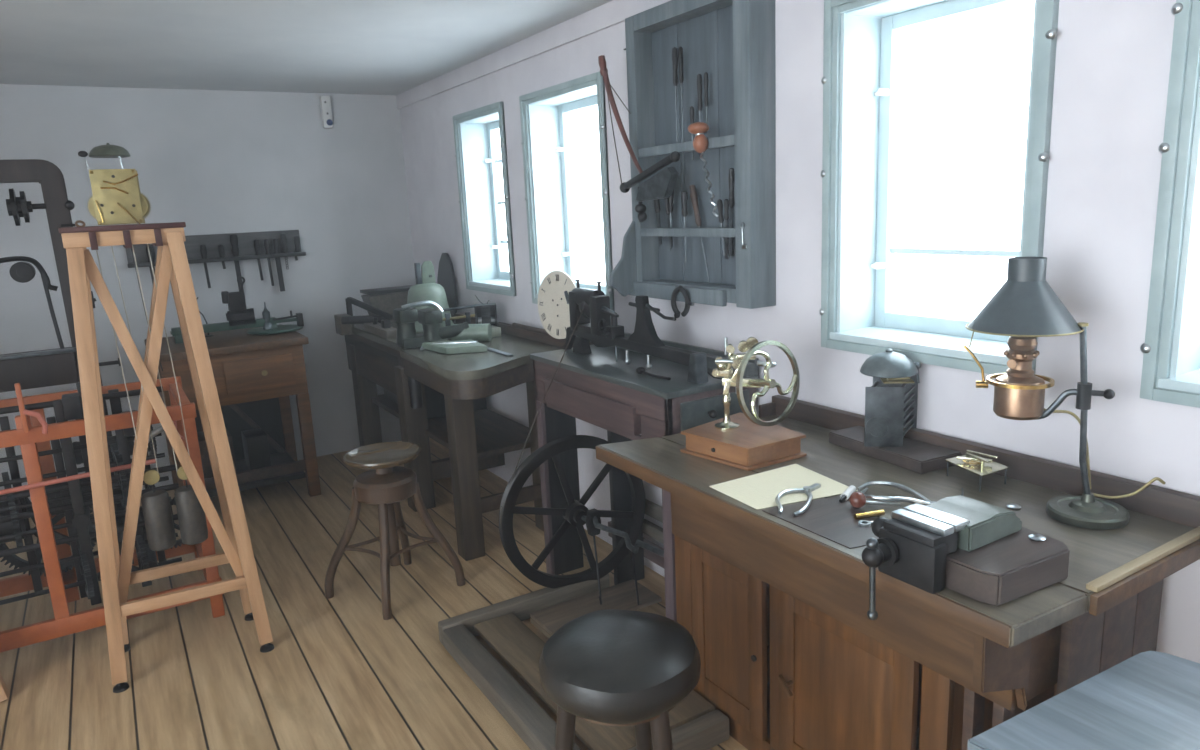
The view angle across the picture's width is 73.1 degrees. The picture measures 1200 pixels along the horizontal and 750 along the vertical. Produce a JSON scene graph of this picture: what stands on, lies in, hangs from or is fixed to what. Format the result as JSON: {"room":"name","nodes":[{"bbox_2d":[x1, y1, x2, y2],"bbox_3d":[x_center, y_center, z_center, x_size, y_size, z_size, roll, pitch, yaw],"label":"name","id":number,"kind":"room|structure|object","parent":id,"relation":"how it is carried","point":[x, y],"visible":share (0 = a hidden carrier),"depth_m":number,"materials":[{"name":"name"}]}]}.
{"room":"clockmaker's workshop","nodes":[
{"label":"clockmaker's workshop","id":0,"kind":"room"},
{"bbox_2d":[0,84,415,500],"bbox_3d":[-3.296,-0.397,4.619,4.600,2.390,0.120,-10,14,-30],"label":"wall","id":1,"kind":"structure","parent":0,"point":[210,161],"depth_m":5.05,"materials":[{"name":"paint"}]},
{"bbox_2d":[126,230,305,267],"bbox_3d":[-2.361,-0.788,5.020,1.010,0.167,0.075,-10,14,-30],"label":"tool rack","id":2,"kind":"object","parent":1,"relation":"attached to","point":[192,244],"visible":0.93,"depth_m":5.04,"materials":[{"name":"grey wood"}]},
{"bbox_2d":[146,246,154,283],"bbox_3d":[-2.673,-0.608,4.847,0.038,0.330,0.037,-10,14,-30],"label":"file","id":3,"kind":"object","parent":2,"relation":"on","point":[150,247],"visible":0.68,"depth_m":4.82,"materials":[{"name":"metal"}]},
{"bbox_2d":[200,244,210,287],"bbox_3d":[-2.428,-0.670,4.990,0.038,0.270,0.037,-10,14,-30],"label":"file","id":4,"kind":"object","parent":2,"relation":"hanging from","point":[203,250],"visible":1,"depth_m":4.97,"materials":[{"name":"metal"}]},
{"bbox_2d":[218,245,225,268],"bbox_3d":[-2.345,-0.733,5.030,0.038,0.151,0.037,-10,14,-30],"label":"punch","id":5,"kind":"object","parent":2,"relation":"on","point":[221,251],"visible":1,"depth_m":5.01,"materials":[{"name":"metal"}]},
{"bbox_2d":[230,234,243,291],"bbox_3d":[-2.274,-0.677,5.085,0.048,0.410,0.047,-10,14,-30],"label":"chisel","id":6,"kind":"object","parent":2,"relation":"hanging from","point":[233,238],"visible":0.84,"depth_m":5.05,"materials":[{"name":"metal"}]},
{"bbox_2d":[254,239,263,280],"bbox_3d":[-2.165,-0.730,5.144,0.038,0.260,0.037,-10,14,-30],"label":"file","id":7,"kind":"object","parent":2,"relation":"on","point":[256,242],"visible":1,"depth_m":5.12,"materials":[{"name":"metal"}]},
{"bbox_2d":[264,239,273,285],"bbox_3d":[-2.114,-0.719,5.178,0.038,0.300,0.037,-10,14,-30],"label":"file","id":8,"kind":"object","parent":2,"relation":"on","point":[266,241],"visible":1,"depth_m":5.17,"materials":[{"name":"metal"}]},
{"bbox_2d":[273,238,284,291],"bbox_3d":[-2.066,-0.708,5.210,0.038,0.340,0.037,-10,14,-30],"label":"scraper","id":9,"kind":"object","parent":2,"relation":"hanging from","point":[275,240],"visible":1,"depth_m":5.21,"materials":[{"name":"metal"}]},
{"bbox_2d":[281,233,288,268],"bbox_3d":[-2.027,-0.797,5.219,0.038,0.233,0.037,-10,14,-30],"label":"tool","id":10,"kind":"object","parent":2,"relation":"hanging from","point":[283,235],"visible":1,"depth_m":5.20,"materials":[{"name":"metal"}]},
{"bbox_2d":[293,235,300,260],"bbox_3d":[-1.966,-0.823,5.252,0.048,0.161,0.038,-10,14,-30],"label":"tool","id":11,"kind":"object","parent":2,"relation":"on","point":[296,238],"visible":1,"depth_m":5.24,"materials":[{"name":"metal"}]},
{"bbox_2d":[320,96,332,128],"bbox_3d":[-1.767,-1.700,5.241,0.062,0.200,0.054,-10,14,-30],"label":"sensor","id":12,"kind":"object","parent":1,"relation":"attached to","point":[325,102],"visible":1,"depth_m":5.23,"materials":[{"name":"white plastic"}]},
{"bbox_2d":[0,0,611,94],"bbox_3d":[-1.118,-1.021,1.026,4.840,0.100,8.200,-10,14,-30],"label":"ceiling","id":13,"kind":"structure","parent":0,"point":[368,47],"depth_m":3.61,"materials":[{"name":"white paint"}]},
{"bbox_2d":[0,437,747,749],"bbox_3d":[-0.985,1.399,1.603,4.740,0.100,8.100,-10,14,-30],"label":"floor","id":14,"kind":"structure","parent":0,"point":[337,674],"depth_m":3.08,"materials":[{"name":"brown wood"}]},
{"bbox_2d":[0,673,9,701],"bbox_3d":[-2.412,0.964,2.660,0.713,0.479,0.147,-10,14,-30],"label":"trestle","id":15,"kind":"object","parent":14,"relation":"on","point":[4,693],"visible":1,"depth_m":2.82,"materials":[{"name":"brown wood"}]},
{"bbox_2d":[0,159,125,557],"bbox_3d":[-2.856,0.063,3.497,1.374,1.910,0.586,-10,14,-30],"label":"frame","id":16,"kind":"object","parent":14,"relation":"on","point":[57,366],"visible":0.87,"depth_m":3.58,"materials":[{"name":"metal"}]},
{"bbox_2d":[0,376,224,652],"bbox_3d":[-2.362,0.542,3.124,1.495,1.080,0.649,-10,14,-30],"label":"clock","id":17,"kind":"object","parent":14,"relation":"on","point":[52,498],"visible":0.6,"depth_m":3.16,"materials":[{"name":"orange paint"}]},
{"bbox_2d":[58,222,273,692],"bbox_3d":[-1.604,0.271,2.950,0.537,1.610,0.387,-10,14,-30],"label":"stand","id":18,"kind":"object","parent":14,"relation":"on","point":[172,265],"visible":1,"depth_m":2.82,"materials":[{"name":"brown wood"}]},
{"bbox_2d":[61,220,84,226],"bbox_3d":[-1.683,-0.481,2.589,0.066,0.025,0.022,-10,14,-30],"label":"key","id":19,"kind":"object","parent":18,"relation":"on","point":[77,221],"visible":0.98,"depth_m":2.59,"materials":[{"name":"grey metal"}]},
{"bbox_2d":[78,143,150,224],"bbox_3d":[-1.601,-0.630,2.680,0.186,0.266,0.120,-8,13,-25],"label":"clock movement","id":20,"kind":"object","parent":18,"relation":"on","point":[117,198],"visible":1,"depth_m":2.65,"materials":[{"name":"metal"}]},
{"bbox_2d":[96,246,158,472],"bbox_3d":[-1.626,-0.056,2.785,0.076,0.860,0.014,-10,14,-30],"label":"cord","id":21,"kind":"object","parent":18,"relation":"hanging from","point":[111,246],"visible":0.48,"depth_m":2.77,"materials":[{"name":"grey"}]},
{"bbox_2d":[141,470,175,550],"bbox_3d":[-1.591,0.484,2.910,0.090,0.298,0.090,-10,14,-30],"label":"weight","id":22,"kind":"object","parent":21,"relation":"hanging from","point":[156,507],"visible":0.99,"depth_m":2.88,"materials":[{"name":"metal"}]},
{"bbox_2d":[131,248,162,370],"bbox_3d":[-1.565,-0.228,2.798,0.039,0.445,0.004,-10,14,-30],"label":"rod","id":23,"kind":"object","parent":18,"relation":"hanging from","point":[131,248],"visible":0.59,"depth_m":2.77,"materials":[{"name":"metal"}]},
{"bbox_2d":[132,244,189,470],"bbox_3d":[-1.536,-0.070,2.839,0.076,0.865,0.014,-10,14,-30],"label":"cord","id":24,"kind":"object","parent":18,"relation":"hanging from","point":[147,244],"visible":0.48,"depth_m":2.85,"materials":[{"name":"grey"}]},
{"bbox_2d":[174,466,207,544],"bbox_3d":[-1.501,0.474,2.965,0.090,0.298,0.090,-10,14,-30],"label":"weight","id":25,"kind":"object","parent":24,"relation":"hanging from","point":[191,515],"visible":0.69,"depth_m":2.94,"materials":[{"name":"metal"}]},
{"bbox_2d":[144,324,320,496],"bbox_3d":[-2.163,0.248,4.807,0.785,0.945,0.752,-10,14,-30],"label":"table","id":26,"kind":"object","parent":14,"relation":"on","point":[255,376],"visible":0.55,"depth_m":4.62,"materials":[{"name":"brown wood"}]},
{"bbox_2d":[196,297,213,336],"bbox_3d":[-2.340,-0.345,4.794,0.060,0.238,0.076,3,13,27],"label":"wire hook","id":27,"kind":"object","parent":26,"relation":"on","point":[208,335],"visible":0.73,"depth_m":4.80,"materials":[{"name":"metal"}]},
{"bbox_2d":[197,429,236,478],"bbox_3d":[-2.300,0.474,4.822,0.200,0.249,0.250,-10,14,-30],"label":"storage box","id":28,"kind":"object","parent":26,"relation":"on","point":[206,465],"visible":0.19,"depth_m":4.70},
{"bbox_2d":[170,276,303,343],"bbox_3d":[-2.119,-0.400,4.737,0.720,0.347,0.320,-10,14,-30],"label":"lathe","id":29,"kind":"object","parent":26,"relation":"on","point":[238,316],"visible":0.99,"depth_m":4.71,"materials":[{"name":"green paint"}]},
{"bbox_2d":[241,428,270,469],"bbox_3d":[-2.109,0.454,4.968,0.120,0.209,0.200,-10,14,-30],"label":"tin box","id":30,"kind":"object","parent":26,"relation":"on","point":[255,441],"visible":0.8,"depth_m":4.89,"materials":[{"name":"black metal"}]},
{"bbox_2d":[206,452,305,496],"bbox_3d":[-2.162,0.599,4.877,0.635,0.030,0.560,-10,14,-30],"label":"shelf","id":31,"kind":"object","parent":26,"relation":"attached to","point":[276,458],"depth_m":4.78,"materials":[{"name":"black wood"}]},
{"bbox_2d":[324,441,464,619],"bbox_3d":[-0.904,0.633,3.464,0.414,0.628,0.453,8,16,41],"label":"wooden stool","id":32,"kind":"object","parent":14,"relation":"on","point":[388,483],"visible":1,"depth_m":3.43,"materials":[{"name":"brown wood"}]},
{"bbox_2d":[345,312,593,560],"bbox_3d":[-0.879,0.197,4.596,0.677,1.012,2.440,-10,14,-30],"label":"bench","id":33,"kind":"object","parent":14,"relation":"on","point":[477,440],"depth_m":4.05,"materials":[{"name":"grey wood"}]},
{"bbox_2d":[334,297,392,335],"bbox_3d":[-1.497,-0.357,4.998,0.460,0.228,0.171,4,14,31],"label":"bench vise","id":34,"kind":"object","parent":33,"relation":"attached to","point":[343,322],"visible":0.97,"depth_m":5.01,"materials":[{"name":"grey metal"}]},
{"bbox_2d":[364,316,396,338],"bbox_3d":[-1.264,-0.285,4.679,0.080,0.096,0.450,-10,14,-30],"label":"plane","id":35,"kind":"object","parent":33,"relation":"on","point":[384,329],"visible":0.93,"depth_m":4.58,"materials":[{"name":"metal"}]},
{"bbox_2d":[360,285,412,321],"bbox_3d":[-1.352,-0.462,5.279,0.350,0.205,0.200,-10,14,-30],"label":"box","id":36,"kind":"object","parent":33,"relation":"on","point":[387,299],"visible":0.56,"depth_m":5.18,"materials":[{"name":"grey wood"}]},
{"bbox_2d":[407,261,453,331],"bbox_3d":[-1.020,-0.469,4.769,0.290,0.397,0.290,-10,14,-30],"label":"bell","id":37,"kind":"object","parent":33,"relation":"on","point":[426,287],"visible":0.7,"depth_m":4.71,"materials":[{"name":"green paint"}]},
{"bbox_2d":[393,300,468,407],"bbox_3d":[-0.852,-0.120,4.215,0.371,0.547,0.231,-10,14,-30],"label":"vise","id":38,"kind":"object","parent":33,"relation":"attached to","point":[405,317],"visible":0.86,"depth_m":4.15,"materials":[{"name":"metal"}]},
{"bbox_2d":[384,385,486,418],"bbox_3d":[-1.041,0.000,4.990,0.390,0.350,0.750,-10,14,-30],"label":"storage box","id":39,"kind":"object","parent":33,"relation":"on","point":[435,401],"visible":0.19,"depth_m":4.65,"materials":[{"name":"black wood"}]},
{"bbox_2d":[437,253,456,320],"bbox_3d":[-0.979,-0.567,5.171,0.045,0.420,0.300,-10,14,-30],"label":"board","id":40,"kind":"object","parent":33,"relation":"on","point":[446,279],"visible":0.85,"depth_m":5.11,"materials":[{"name":"wood"}]},
{"bbox_2d":[372,394,529,458],"bbox_3d":[-0.877,0.244,4.718,0.460,0.030,1.650,-10,14,-30],"label":"shelf","id":41,"kind":"object","parent":33,"relation":"attached to","point":[496,434],"depth_m":4.34,"materials":[{"name":"grey wood"}]},
{"bbox_2d":[422,340,486,353],"bbox_3d":[-0.713,-0.143,4.005,0.229,0.037,0.337,-10,14,-30],"label":"case","id":42,"kind":"object","parent":33,"relation":"on","point":[458,346],"visible":1,"depth_m":3.94,"materials":[{"name":"green paint"}]},
{"bbox_2d":[351,320,560,379],"bbox_3d":[-0.938,-0.208,4.569,0.670,0.040,2.299,-10,14,-30],"label":"countertop","id":43,"kind":"structure","parent":33,"relation":"on","point":[475,365],"depth_m":3.84,"materials":[{"name":"grey wood"}]},
{"bbox_2d":[443,305,474,325],"bbox_3d":[-0.780,-0.303,4.526,0.289,0.148,0.173,-7,13,-19],"label":"small lathe","id":44,"kind":"object","parent":33,"relation":"on","point":[467,316],"visible":0.51,"depth_m":4.48,"materials":[{"name":"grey metal"}]},
{"bbox_2d":[448,323,491,340],"bbox_3d":[-0.702,-0.221,4.245,0.258,0.095,0.092,-2,12,6],"label":"cylinder","id":45,"kind":"object","parent":33,"relation":"on","point":[476,332],"visible":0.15,"depth_m":4.20,"materials":[{"name":"grey paint"}]},
{"bbox_2d":[474,295,497,326],"bbox_3d":[-0.624,-0.330,4.430,0.120,0.226,0.106,-4,12,-8],"label":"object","id":46,"kind":"object","parent":33,"relation":"on","point":[485,313],"visible":0.73,"depth_m":4.40,"materials":[{"name":"metal"}]},
{"bbox_2d":[491,325,500,337],"bbox_3d":[-0.657,-0.233,4.407,0.180,0.050,0.180,-10,14,-30],"label":"tin box","id":47,"kind":"object","parent":33,"relation":"on","point":[496,331],"visible":0.24,"depth_m":4.37,"materials":[{"name":"grey metal"}]},
{"bbox_2d":[487,347,512,355],"bbox_3d":[-0.563,-0.133,4.012,0.030,0.006,0.550,-10,14,-30],"label":"steel rule","id":48,"kind":"object","parent":33,"relation":"on","point":[488,348],"visible":0.49,"depth_m":3.88,"materials":[{"name":"silver metal"}]},
{"bbox_2d":[538,271,576,338],"bbox_3d":[-0.194,-0.325,3.761,0.028,0.316,0.316,-12,15,-39],"label":"clock dial","id":49,"kind":"object","parent":33,"relation":"on","point":[553,308],"visible":0.81,"depth_m":3.77,"materials":[{"name":"ceramic"}]},
{"bbox_2d":[438,573,728,749],"bbox_3d":[-0.001,0.985,2.796,0.778,0.092,1.068,-10,14,-30],"label":"platform","id":50,"kind":"object","parent":14,"relation":"on","point":[695,723],"visible":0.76,"depth_m":2.80,"materials":[{"name":"grey wood"}]},
{"bbox_2d":[499,435,663,604],"bbox_3d":[0.041,0.594,3.034,0.631,0.630,0.643,-10,14,-30],"label":"flywheel","id":51,"kind":"object","parent":50,"relation":"on","point":[574,512],"visible":0.8,"depth_m":3.21,"materials":[{"name":"black metal"}]},
{"bbox_2d":[539,609,700,749],"bbox_3d":[0.057,0.908,1.863,0.376,0.660,0.387,-10,14,-30],"label":"stool","id":52,"kind":"object","parent":14,"relation":"on","point":[608,667],"visible":1,"depth_m":1.73,"materials":[{"name":"black leather"}]},
{"bbox_2d":[530,332,758,621],"bbox_3d":[0.106,0.404,3.267,0.397,1.060,1.203,-10,14,-30],"label":"table","id":53,"kind":"object","parent":14,"relation":"on","point":[596,389],"visible":0.59,"depth_m":3.10,"materials":[{"name":"wood"}]},
{"bbox_2d":[561,279,707,383],"bbox_3d":[0.084,-0.194,3.084,0.095,0.306,0.963,-10,14,-30],"label":"lathe","id":54,"kind":"object","parent":53,"relation":"on","point":[595,325],"visible":0.99,"depth_m":3.11,"materials":[{"name":"metal"}]},
{"bbox_2d":[500,308,583,523],"bbox_3d":[-0.224,0.154,3.176,0.453,0.786,0.007,-12,15,-37],"label":"cord","id":55,"kind":"object","parent":54,"relation":"attached to","point":[583,308],"visible":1,"depth_m":3.16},
{"bbox_2d":[636,367,670,379],"bbox_3d":[0.184,-0.006,2.847,0.034,0.026,0.178,-10,14,-30],"label":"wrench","id":56,"kind":"object","parent":53,"relation":"on","point":[640,370],"visible":1,"depth_m":2.87,"materials":[{"name":"metal"}]},
{"bbox_2d":[596,395,1199,749],"bbox_3d":[0.710,0.688,2.058,0.696,0.945,1.594,-10,14,-30],"label":"workbench","id":57,"kind":"object","parent":14,"relation":"on","point":[774,609],"visible":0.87,"depth_m":1.93,"materials":[{"name":"brown wood"}]},
{"bbox_2d":[680,412,806,470],"bbox_3d":[0.404,0.190,2.339,0.274,0.062,0.310,-10,14,-30],"label":"wooden box","id":58,"kind":"object","parent":57,"relation":"on","point":[750,446],"visible":0.98,"depth_m":2.26,"materials":[{"name":"brown wood"}]},
{"bbox_2d":[712,337,799,429],"bbox_3d":[0.438,0.020,2.338,0.242,0.266,0.173,-10,14,-32],"label":"tool","id":59,"kind":"object","parent":58,"relation":"on","point":[738,361],"visible":1,"depth_m":2.31,"materials":[{"name":"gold metal"}]},
{"bbox_2d":[709,464,857,508],"bbox_3d":[0.464,0.282,2.029,0.308,0.001,0.253,-10,14,-30],"label":"paper sheet","id":60,"kind":"object","parent":57,"relation":"on","point":[760,490],"visible":0.93,"depth_m":2.04,"materials":[{"name":"beige paper"}]},
{"bbox_2d":[762,496,878,548],"bbox_3d":[0.522,0.327,1.802,0.213,0.002,0.261,-7,12,-19],"label":"mat","id":61,"kind":"object","parent":57,"relation":"on","point":[831,519],"visible":0.71,"depth_m":1.81,"materials":[{"name":"black leather"}]},
{"bbox_2d":[775,483,820,515],"bbox_3d":[0.468,0.294,1.943,0.085,0.016,0.216,3,13,25],"label":"pliers","id":62,"kind":"object","parent":61,"relation":"on","point":[807,490],"visible":1,"depth_m":1.95,"materials":[{"name":"metal"}]},
{"bbox_2d":[858,520,872,526],"bbox_3d":[0.601,0.323,1.784,0.070,0.006,0.026,-8,13,-22],"label":"nut","id":63,"kind":"object","parent":61,"relation":"on","point":[863,523],"visible":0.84,"depth_m":1.77,"materials":[{"name":"metal"}]},
{"bbox_2d":[854,510,884,519],"bbox_3d":[0.603,0.313,1.814,0.071,0.013,0.013,-6,12,-14],"label":"tube","id":64,"kind":"object","parent":61,"relation":"on","point":[877,512],"visible":1,"depth_m":1.81,"materials":[{"name":"gold metal"}]},
{"bbox_2d":[849,492,899,507],"bbox_3d":[0.634,0.289,1.867,0.113,0.038,0.038,0,12,14],"label":"screwdriver","id":65,"kind":"object","parent":61,"relation":"on","point":[857,499],"visible":1,"depth_m":1.87,"materials":[{"name":"wood"}]},
{"bbox_2d":[839,485,855,501],"bbox_3d":[0.592,0.286,1.942,0.018,0.018,0.088,5,14,34],"label":"vial","id":66,"kind":"object","parent":57,"relation":"on","point":[845,495],"visible":0.98,"depth_m":1.93,"materials":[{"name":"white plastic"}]},
{"bbox_2d":[829,426,961,473],"bbox_3d":[0.801,0.203,2.252,0.152,0.034,0.356,-10,14,-30],"label":"wooden base","id":67,"kind":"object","parent":57,"relation":"on","point":[916,456],"depth_m":2.17,"materials":[{"name":"brown wood"}]},
{"bbox_2d":[860,349,920,446],"bbox_3d":[0.802,0.055,2.242,0.161,0.258,0.152,-1,12,10],"label":"metal canister","id":68,"kind":"object","parent":67,"relation":"on","point":[891,401],"visible":1,"depth_m":2.19,"materials":[{"name":"metal"}]},
{"bbox_2d":[857,481,935,505],"bbox_3d":[0.723,0.282,1.913,0.222,0.026,0.122,1,13,19],"label":"pliers","id":69,"kind":"object","parent":57,"relation":"on","point":[923,500],"visible":0.73,"depth_m":1.89,"materials":[{"name":"metal"}]},
{"bbox_2d":[598,415,1194,646],"bbox_3d":[0.625,0.286,2.077,0.687,0.040,1.354,-10,14,-30],"label":"countertop","id":70,"kind":"structure","parent":57,"relation":"on","point":[1094,553],"depth_m":1.90,"materials":[{"name":"wood"}]},
{"bbox_2d":[945,450,1008,491],"bbox_3d":[0.937,0.231,2.012,0.100,0.066,0.151,-6,12,-14],"label":"plate","id":71,"kind":"object","parent":57,"relation":"on","point":[979,465],"visible":1,"depth_m":1.99,"materials":[{"name":"gold metal"}]},
{"bbox_2d":[945,526,1069,605],"bbox_3d":[0.719,0.338,1.562,0.250,0.060,0.281,-10,14,-30],"label":"box","id":72,"kind":"object","parent":57,"relation":"on","point":[1013,566],"visible":0.48,"depth_m":1.45,"materials":[{"name":"brown wood"}]},
{"bbox_2d":[862,495,1021,619],"bbox_3d":[0.635,0.349,1.562,0.320,0.188,0.174,-10,14,-30],"label":"bench vise","id":73,"kind":"object","parent":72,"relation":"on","point":[912,547],"visible":1,"depth_m":1.50,"materials":[{"name":"metal"}]},
{"bbox_2d":[1028,534,1045,540],"bbox_3d":[0.825,0.305,1.528,0.030,0.006,0.030,-10,14,-30],"label":"disc","id":74,"kind":"object","parent":72,"relation":"on","point":[1037,537],"visible":1,"depth_m":1.52,"materials":[{"name":"metal"}]},
{"bbox_2d":[1007,503,1020,508],"bbox_3d":[0.941,0.297,1.841,0.030,0.006,0.030,-10,14,-30],"label":"disc","id":75,"kind":"object","parent":57,"relation":"on","point":[1012,505],"visible":1,"depth_m":1.83,"materials":[{"name":"metal"}]},
{"bbox_2d":[963,257,1165,529],"bbox_3d":[0.973,0.032,1.741,0.261,0.562,0.357,-10,14,-30],"label":"oil lamp","id":76,"kind":"object","parent":57,"relation":"on","point":[1025,308],"visible":1,"depth_m":1.73,"materials":[{"name":"metal"}]},
{"bbox_2d":[967,651,1199,749],"bbox_3d":[0.970,0.934,1.228,0.521,0.780,0.613,-12,15,-36],"label":"tabletop","id":77,"kind":"object","parent":14,"relation":"on","point":[1149,700],"visible":1,"depth_m":1.27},
{"bbox_2d":[400,0,1199,662],"bbox_3d":[0.888,-0.143,2.455,0.240,2.390,8.220,-10,14,-30],"label":"wall","id":78,"kind":"structure","parent":0,"point":[1113,60],"depth_m":2.10,"materials":[{"name":"white paint"}]},
{"bbox_2d":[452,101,516,295],"bbox_3d":[-0.568,-0.981,4.597,0.237,1.005,0.668,-10,14,-30],"label":"window","id":79,"kind":"structure","parent":78,"relation":"in","point":[476,155],"depth_m":4.79,"materials":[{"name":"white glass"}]},
{"bbox_2d":[396,0,670,108],"bbox_3d":[-0.137,-1.495,3.527,0.018,0.090,4.700,-10,14,-30],"label":"trim","id":80,"kind":"structure","parent":78,"relation":"attached to","point":[614,12],"depth_m":3.77,"materials":[{"name":"white paint"}]},
{"bbox_2d":[519,72,614,315],"bbox_3d":[-0.080,-0.829,3.823,0.237,1.020,0.773,-10,14,-30],"label":"window","id":81,"kind":"structure","parent":78,"relation":"in","point":[545,128],"depth_m":4.05,"materials":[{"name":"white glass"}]},
{"bbox_2d":[609,0,775,308],"bbox_3d":[0.277,-0.781,2.831,0.230,1.049,0.715,-10,14,-30],"label":"upper cabinet","id":82,"kind":"object","parent":78,"relation":"attached to","point":[732,41],"visible":0.98,"depth_m":2.81,"materials":[{"name":"wood"}]},
{"bbox_2d":[598,55,642,184],"bbox_3d":[0.090,-0.956,3.026,0.064,0.491,0.270,-10,14,-30],"label":"bow","id":83,"kind":"object","parent":82,"relation":"in","point":[601,59],"visible":0.99,"depth_m":3.05,"materials":[{"name":"red wood"}]},
{"bbox_2d":[620,151,680,221],"bbox_3d":[0.187,-0.675,2.935,0.062,0.238,0.358,-10,14,-30],"label":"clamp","id":84,"kind":"object","parent":82,"relation":"hanging from","point":[661,185],"visible":1,"depth_m":2.89,"materials":[{"name":"metal"}]},
{"bbox_2d":[654,199,661,244],"bbox_3d":[0.220,-0.605,3.076,0.024,0.220,0.037,-10,14,-30],"label":"chisel","id":85,"kind":"object","parent":82,"relation":"hanging from","point":[657,204],"visible":0.65,"depth_m":3.07,"materials":[{"name":"metal"}]},
{"bbox_2d":[664,198,672,247],"bbox_3d":[0.255,-0.596,3.021,0.020,0.239,0.045,-10,14,-30],"label":"chisel","id":86,"kind":"object","parent":82,"relation":"hanging from","point":[666,199],"visible":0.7,"depth_m":3.02,"materials":[{"name":"metal"}]},
{"bbox_2d":[669,190,673,250],"bbox_3d":[0.265,-0.583,3.008,0.020,0.240,0.030,-10,14,-30],"label":"gouge","id":87,"kind":"object","parent":82,"relation":"hanging from","point":[672,196],"visible":0.59,"depth_m":2.99,"materials":[{"name":"metal"}]},
{"bbox_2d":[672,47,677,142],"bbox_3d":[0.270,-0.991,2.881,0.022,0.330,0.021,-10,14,-30],"label":"file","id":88,"kind":"object","parent":82,"relation":"hanging from","point":[674,49],"visible":0.93,"depth_m":2.86,"materials":[{"name":"metal"}]},
{"bbox_2d":[678,47,683,179],"bbox_3d":[0.291,-0.915,2.867,0.018,0.465,0.018,-10,14,-30],"label":"long punch","id":89,"kind":"object","parent":82,"relation":"hanging from","point":[680,52],"visible":1,"depth_m":2.83,"materials":[{"name":"metal"}]},
{"bbox_2d":[628,281,735,306],"bbox_3d":[0.317,-0.306,2.971,0.100,0.060,0.625,-10,14,-30],"label":"shelf","id":90,"kind":"object","parent":82,"relation":"on","point":[715,293],"depth_m":2.89,"materials":[{"name":"grey wood"}]},
{"bbox_2d":[671,285,693,317],"bbox_3d":[0.293,-0.259,2.888,0.022,0.120,0.126,-10,14,-30],"label":"clamp","id":91,"kind":"object","parent":82,"relation":"hanging from","point":[680,288],"visible":0.98,"depth_m":2.88,"materials":[{"name":"metal"}]},
{"bbox_2d":[681,191,687,261],"bbox_3d":[0.309,-0.538,2.946,0.026,0.255,0.025,-10,14,-30],"label":"awl","id":92,"kind":"object","parent":82,"relation":"hanging from","point":[684,197],"visible":1,"depth_m":2.92,"materials":[{"name":"metal"}]},
{"bbox_2d":[689,106,693,159],"bbox_3d":[0.323,-0.845,2.834,0.018,0.180,0.018,-10,14,-30],"label":"reamer","id":93,"kind":"object","parent":82,"relation":"hanging from","point":[691,112],"visible":0.63,"depth_m":2.82,"materials":[{"name":"metal"}]},
{"bbox_2d":[689,185,709,282],"bbox_3d":[0.355,-0.501,2.880,0.026,0.345,0.098,-10,14,-30],"label":"file","id":94,"kind":"object","parent":82,"relation":"on","point":[693,194],"visible":1,"depth_m":2.87,"materials":[{"name":"metal"}]},
{"bbox_2d":[697,74,702,121],"bbox_3d":[0.343,-0.912,2.781,0.020,0.230,0.020,-10,14,-30],"label":"screwdriver","id":95,"kind":"object","parent":82,"relation":"hanging from","point":[699,76],"visible":0.9,"depth_m":2.76,"materials":[{"name":"metal"}]},
{"bbox_2d":[688,122,718,216],"bbox_3d":[0.350,-0.685,2.707,0.072,0.313,0.131,-10,14,-30],"label":"drill","id":96,"kind":"object","parent":82,"relation":"hanging from","point":[700,142],"visible":1,"depth_m":2.69,"materials":[{"name":"metal"}]},
{"bbox_2d":[704,72,708,138],"bbox_3d":[0.362,-0.902,2.752,0.016,0.240,0.016,-10,14,-30],"label":"gimlet","id":97,"kind":"object","parent":82,"relation":"hanging from","point":[706,102],"visible":0.88,"depth_m":2.74,"materials":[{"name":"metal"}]},
{"bbox_2d":[717,199,724,254],"bbox_3d":[0.416,-0.506,2.777,0.020,0.190,0.030,-10,14,-30],"label":"screwdriver","id":98,"kind":"object","parent":82,"relation":"hanging from","point":[719,202],"visible":1,"depth_m":2.76,"materials":[{"name":"metal"}]},
{"bbox_2d":[724,199,728,258],"bbox_3d":[0.431,-0.496,2.755,0.018,0.200,0.018,-10,14,-30],"label":"rasp","id":99,"kind":"object","parent":82,"relation":"hanging from","point":[726,205],"visible":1,"depth_m":2.75,"materials":[{"name":"metal"}]},
{"bbox_2d":[728,168,734,255],"bbox_3d":[0.442,-0.546,2.722,0.022,0.290,0.028,-10,14,-30],"label":"carving knife","id":100,"kind":"object","parent":82,"relation":"hanging from","point":[731,178],"visible":0.95,"depth_m":2.71,"materials":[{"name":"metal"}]},
{"bbox_2d":[819,0,1058,373],"bbox_3d":[0.937,-0.547,2.200,0.237,1.010,0.691,-10,14,-30],"label":"window","id":101,"kind":"structure","parent":78,"relation":"in","point":[860,79],"depth_m":2.38,"materials":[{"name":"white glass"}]},
{"bbox_2d":[1140,0,1199,407],"bbox_3d":[1.430,-0.406,1.416,0.237,1.010,0.728,-10,14,-30],"label":"window","id":102,"kind":"structure","parent":78,"relation":"in","point":[1171,347],"depth_m":1.67,"materials":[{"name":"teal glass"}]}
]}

